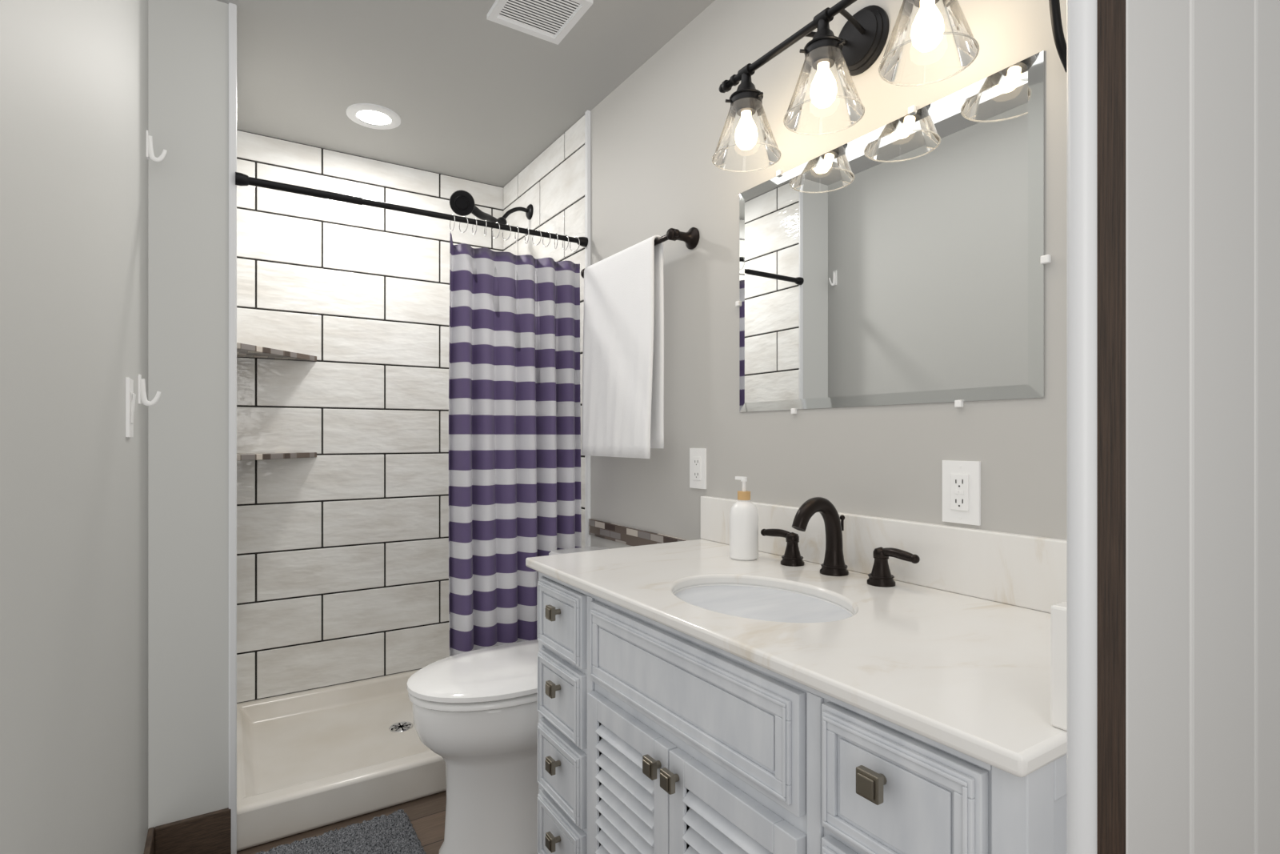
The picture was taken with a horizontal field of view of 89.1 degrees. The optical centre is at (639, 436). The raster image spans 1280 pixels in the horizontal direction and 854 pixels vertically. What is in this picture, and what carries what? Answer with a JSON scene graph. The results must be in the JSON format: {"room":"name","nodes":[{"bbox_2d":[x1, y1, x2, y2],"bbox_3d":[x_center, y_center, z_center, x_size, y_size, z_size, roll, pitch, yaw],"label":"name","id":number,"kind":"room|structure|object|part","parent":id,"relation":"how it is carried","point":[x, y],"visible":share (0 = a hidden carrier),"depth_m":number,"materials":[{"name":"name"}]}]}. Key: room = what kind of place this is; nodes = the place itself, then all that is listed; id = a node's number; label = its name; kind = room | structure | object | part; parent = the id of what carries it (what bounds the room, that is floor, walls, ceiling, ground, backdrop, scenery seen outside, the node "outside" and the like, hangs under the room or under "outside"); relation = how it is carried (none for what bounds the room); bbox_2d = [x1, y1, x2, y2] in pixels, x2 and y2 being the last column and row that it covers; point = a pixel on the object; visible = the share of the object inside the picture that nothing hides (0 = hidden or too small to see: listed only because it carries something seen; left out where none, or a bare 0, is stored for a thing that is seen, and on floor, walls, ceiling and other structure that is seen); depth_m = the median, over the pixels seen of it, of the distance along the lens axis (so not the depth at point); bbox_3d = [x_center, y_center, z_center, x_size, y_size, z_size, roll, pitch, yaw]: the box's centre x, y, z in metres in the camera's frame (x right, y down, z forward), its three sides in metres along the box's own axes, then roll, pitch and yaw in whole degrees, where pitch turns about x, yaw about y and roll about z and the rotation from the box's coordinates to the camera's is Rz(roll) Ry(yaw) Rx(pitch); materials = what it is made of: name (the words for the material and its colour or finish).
{"room":"bathroom","nodes":[
{"label":"bathroom","id":0,"kind":"room"},
{"bbox_2d":[0,0,147,853],"bbox_3d":[-0.671,-0.020,0.635,0.100,2.440,4.393,0,0,-33],"label":"wall","id":1,"kind":"structure","parent":0,"point":[74,458],"depth_m":0.89,"materials":[{"name":"grey paint"}]},
{"bbox_2d":[125,377,135,436],"bbox_3d":[-1.089,-0.062,1.393,0.012,0.125,0.073,0,0,-33],"label":"light switch","id":2,"kind":"object","parent":1,"relation":"attached to","point":[130,395],"visible":1,"depth_m":1.37,"materials":[{"name":"white plastic"}]},
{"bbox_2d":[144,826,154,853],"bbox_3d":[-0.411,1.130,0.334,0.014,0.140,3.405,0,0,-33],"label":"baseboard","id":3,"kind":"structure","parent":1,"relation":"attached to","point":[150,846],"depth_m":1.71,"materials":[{"name":"brown wood"}]},
{"bbox_2d":[138,374,160,405],"bbox_3d":[-1.190,-0.112,1.577,0.048,0.075,0.022,0,0,-33],"label":"wall hook","id":4,"kind":"object","parent":1,"relation":"attached to","point":[142,398],"visible":1,"depth_m":1.57,"materials":[{"name":"white plastic"}]},
{"bbox_2d":[146,130,167,161],"bbox_3d":[-1.293,-0.772,1.737,0.048,0.075,0.022,0,0,-33],"label":"wall hook","id":5,"kind":"object","parent":1,"relation":"attached to","point":[150,152],"visible":0.92,"depth_m":1.73,"materials":[{"name":"white plastic"}]},
{"bbox_2d":[148,0,228,828],"bbox_3d":[-1.494,-0.020,2.189,0.188,2.440,0.888,0,0,-33],"label":"wall","id":6,"kind":"structure","parent":0,"point":[188,426],"depth_m":1.81,"materials":[{"name":"grey paint"}]},
{"bbox_2d":[154,807,231,853],"bbox_3d":[-1.244,1.130,1.813,0.176,0.140,0.014,0,0,-33],"label":"baseboard","id":7,"kind":"structure","parent":6,"relation":"attached to","point":[209,833],"depth_m":1.81,"materials":[{"name":"brown wood"}]},
{"bbox_2d":[228,3,236,853],"bbox_3d":[-1.167,-0.020,1.864,0.020,2.440,0.012,0,0,-33],"label":"trim","id":8,"kind":"structure","parent":6,"relation":"attached to","point":[232,410],"depth_m":1.86,"materials":[{"name":"white wood"}]},
{"bbox_2d":[235,172,587,251],"bbox_3d":[-0.682,-0.727,2.167,1.132,0.063,0.057,0,0,-33],"label":"shower curtain rod","id":9,"kind":"object","parent":6,"relation":"attached to","point":[242,179],"visible":1,"depth_m":2.11,"materials":[{"name":"black metal"}]},
{"bbox_2d":[448,231,581,655],"bbox_3d":[-0.437,0.152,2.334,0.490,1.695,0.090,0,0,-27],"label":"shower curtain","id":10,"kind":"object","parent":9,"relation":"hanging from","point":[514,446],"visible":0.81,"depth_m":2.31,"materials":[{"name":"purple fabric"}]},
{"bbox_2d":[237,668,419,703],"bbox_3d":[-1.313,-0.020,2.891,1.448,2.440,0.100,0,0,-33],"label":"wall","id":11,"kind":"structure","parent":0,"point":[327,686],"depth_m":2.81,"materials":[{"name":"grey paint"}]},
{"bbox_2d":[236,452,316,460],"bbox_3d":[-1.427,0.076,2.564,0.309,0.022,0.309,0,0,-33],"label":"corner shelf","id":12,"kind":"object","parent":11,"relation":"attached to","point":[249,456],"visible":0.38,"depth_m":2.57,"materials":[{"name":"tile"}]},
{"bbox_2d":[236,342,316,360],"bbox_3d":[-1.427,-0.334,2.564,0.309,0.022,0.309,0,0,-33],"label":"corner shelf","id":13,"kind":"object","parent":11,"relation":"attached to","point":[244,350],"visible":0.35,"depth_m":2.56,"materials":[{"name":"tile"}]},
{"bbox_2d":[236,129,503,703],"bbox_3d":[-1.163,-0.083,2.922,1.160,2.315,0.010,0,0,-33],"label":"shower tile","id":14,"kind":"structure","parent":11,"relation":"attached to","point":[342,556],"depth_m":2.83,"materials":[{"name":"tile"}]},
{"bbox_2d":[236,790,446,853],"bbox_3d":[0.418,1.250,1.391,2.748,0.100,4.493,0,0,-33],"label":"floor","id":15,"kind":"structure","parent":0,"point":[426,815],"depth_m":2.02,"materials":[{"name":"brown wood"}]},
{"bbox_2d":[256,808,426,853],"bbox_3d":[-0.785,1.182,1.608,0.564,0.036,0.719,0,0,-33],"label":"bath mat","id":16,"kind":"object","parent":15,"relation":"on","point":[394,832],"visible":1,"depth_m":1.89,"materials":[{"name":"grey fabric"}]},
{"bbox_2d":[236,668,446,851],"bbox_3d":[-0.926,1.137,2.552,1.160,0.125,0.888,0,0,-33],"label":"shower pan","id":17,"kind":"object","parent":15,"relation":"on","point":[310,759],"visible":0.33,"depth_m":2.29,"materials":[{"name":"plastic"}]},
{"bbox_2d":[388,721,412,731],"bbox_3d":[-0.953,1.155,2.594,0.092,0.004,0.092,0,0,-33],"label":"shower drain","id":18,"kind":"object","parent":17,"relation":"on","point":[399,726],"visible":1,"depth_m":2.59,"materials":[{"name":"silver metal"}]},
{"bbox_2d":[406,546,608,853],"bbox_3d":[-0.332,0.799,1.996,0.735,0.802,0.480,0,0,-33],"label":"toilet","id":19,"kind":"object","parent":15,"relation":"on","point":[475,714],"visible":0.44,"depth_m":1.83,"materials":[{"name":"white ceramic"}]},
{"bbox_2d":[525,539,1066,853],"bbox_3d":[0.262,0.747,1.234,0.576,0.907,1.173,0,0,-33],"label":"bathroom vanity","id":20,"kind":"object","parent":15,"relation":"on","point":[700,696],"visible":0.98,"depth_m":0.97,"materials":[{"name":"paint"}]},
{"bbox_2d":[729,476,758,560],"bbox_3d":[0.251,0.195,1.569,0.069,0.197,0.069,0,0,-33],"label":"soap dispenser","id":21,"kind":"object","parent":20,"relation":"on","point":[743,529],"visible":1,"depth_m":1.54,"materials":[{"name":"white plastic"}]},
{"bbox_2d":[760,496,919,587],"bbox_3d":[0.380,0.210,1.374,0.153,0.167,0.422,0,0,-33],"label":"vanity faucet","id":22,"kind":"object","parent":20,"relation":"on","point":[834,564],"visible":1,"depth_m":1.37,"materials":[{"name":"black metal"}]},
{"bbox_2d":[1050,600,1066,730],"bbox_3d":[0.610,0.232,0.772,0.450,0.123,0.020,0,0,-33],"label":"bathroom vanity side splash","id":23,"kind":"object","parent":20,"relation":"on","point":[1058,665],"visible":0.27,"depth_m":0.65,"materials":[{"name":"stone"}]},
{"bbox_2d":[1066,0,1125,853],"bbox_3d":[0.372,-0.020,0.529,0.072,2.440,0.020,0,0,-33],"label":"door frame","id":24,"kind":"structure","parent":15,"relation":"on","point":[1082,426],"depth_m":0.52,"materials":[{"name":"white wood"}]},
{"bbox_3d":[0.380,-0.020,0.534,0.054,2.440,0.014,0,0,-33],"label":"door dark wood stile","id":25,"kind":"part","parent":24,"relation":"part of","materials":[{"name":"brown wood"}]},
{"bbox_2d":[216,0,715,187],"bbox_3d":[0.418,-1.290,1.391,2.748,0.100,4.493,0,0,-33],"label":"ceiling","id":26,"kind":"structure","parent":0,"point":[467,90],"depth_m":2.22,"materials":[{"name":"grey paint"}]},
{"bbox_2d":[346,103,400,129],"bbox_3d":[-1.028,-1.235,2.514,0.196,0.010,0.196,0,0,-33],"label":"recessed light","id":27,"kind":"object","parent":26,"relation":"in","point":[374,116],"visible":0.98,"depth_m":2.50,"materials":[{"name":"white plastic"}]},
{"bbox_2d":[486,0,592,44],"bbox_3d":[-0.291,-1.233,1.875,0.230,0.014,0.230,0,0,-33],"label":"ceiling vent","id":28,"kind":"object","parent":26,"relation":"in","point":[554,22],"visible":1,"depth_m":1.90,"materials":[{"name":"white plastic"}]},
{"bbox_2d":[590,0,1066,548],"bbox_3d":[0.088,-0.020,2.135,0.100,2.440,2.883,0,0,-33],"label":"wall","id":29,"kind":"structure","parent":0,"point":[658,118],"depth_m":1.66,"materials":[{"name":"grey paint"}]},
{"bbox_2d":[503,115,584,547],"bbox_3d":[-0.439,-0.083,2.858,0.010,2.315,0.878,0,0,-33],"label":"shower tile","id":30,"kind":"structure","parent":29,"relation":"attached to","point":[548,183],"depth_m":2.70,"materials":[{"name":"tile"}]},
{"bbox_2d":[449,189,533,224],"bbox_3d":[-0.625,-0.976,2.781,0.091,0.147,0.428,0,0,36],"label":"shower head","id":31,"kind":"object","parent":30,"relation":"attached to","point":[462,202],"visible":0.9,"depth_m":2.65},
{"bbox_2d":[584,110,590,546],"bbox_3d":[-0.199,-0.020,2.477,0.016,2.440,0.022,0,0,-33],"label":"trim","id":32,"kind":"structure","parent":29,"relation":"attached to","point":[587,263],"depth_m":2.47,"materials":[{"name":"white"}]},
{"bbox_2d":[588,518,687,546],"bbox_3d":[0.001,0.340,2.172,0.008,0.060,0.708,0,0,-33],"label":"tile border","id":33,"kind":"object","parent":29,"relation":"attached to","point":[628,535],"depth_m":2.24,"materials":[{"name":"tile"}]},
{"bbox_2d":[580,227,699,458],"bbox_3d":[-0.034,-0.278,2.133,0.109,0.687,0.604,0,0,-33],"label":"towel bar","id":34,"kind":"object","parent":29,"relation":"attached to","point":[622,413],"visible":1,"depth_m":2.07,"materials":[{"name":"white fabric"}]},
{"bbox_2d":[689,448,706,488],"bbox_3d":[0.169,0.092,1.909,0.009,0.118,0.073,0,0,-33],"label":"electrical outlet","id":35,"kind":"object","parent":29,"relation":"attached to","point":[698,467],"visible":1,"depth_m":1.90,"materials":[{"name":"white plastic"}]},
{"bbox_2d":[712,0,979,171],"bbox_3d":[0.400,-0.794,1.354,0.216,0.273,0.660,0,0,-33],"label":"vanity light","id":36,"kind":"object","parent":29,"relation":"attached to","point":[856,46],"visible":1,"depth_m":1.35,"materials":[{"name":"clear glass"}]},
{"bbox_2d":[700,496,1066,612],"bbox_3d":[0.497,0.232,1.385,0.020,0.123,1.173,0,0,-33],"label":"backsplash","id":37,"kind":"structure","parent":29,"relation":"attached to","point":[1025,570],"depth_m":1.25,"materials":[{"name":"stone"}]},
{"bbox_2d":[735,50,1051,413],"bbox_3d":[0.476,-0.361,1.429,0.009,0.611,0.795,0,0,-33],"label":"mirror","id":38,"kind":"object","parent":29,"relation":"attached to","point":[904,260],"visible":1,"depth_m":1.32,"materials":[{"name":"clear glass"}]},
{"bbox_2d":[942,460,980,525],"bbox_3d":[0.604,0.104,1.227,0.010,0.118,0.073,0,0,-33],"label":"outlet","id":39,"kind":"object","parent":29,"relation":"attached to","point":[961,491],"visible":1,"depth_m":1.22,"materials":[{"name":"white plastic"}]},
{"bbox_2d":[1048,0,1066,71],"bbox_3d":[0.679,-0.716,1.042,0.082,0.252,0.044,0,0,-33],"label":"hook","id":40,"kind":"object","parent":29,"relation":"attached to","point":[1059,39],"visible":0.81,"depth_m":1.03,"materials":[{"name":"black metal"}]},
{"bbox_3d":[1.152,-0.020,1.076,1.650,2.440,0.048,0,0,-33],"label":"wall","id":41,"kind":"structure","parent":0,"visible":0},
{"bbox_2d":[1125,0,1279,853],"bbox_3d":[1.136,-0.020,1.018,1.736,2.440,0.012,0,0,-33],"label":"panel","id":42,"kind":"object","parent":41,"relation":"attached to","point":[1202,426],"visible":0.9,"depth_m":0.64,"materials":[{"name":"white paint"}]}
]}

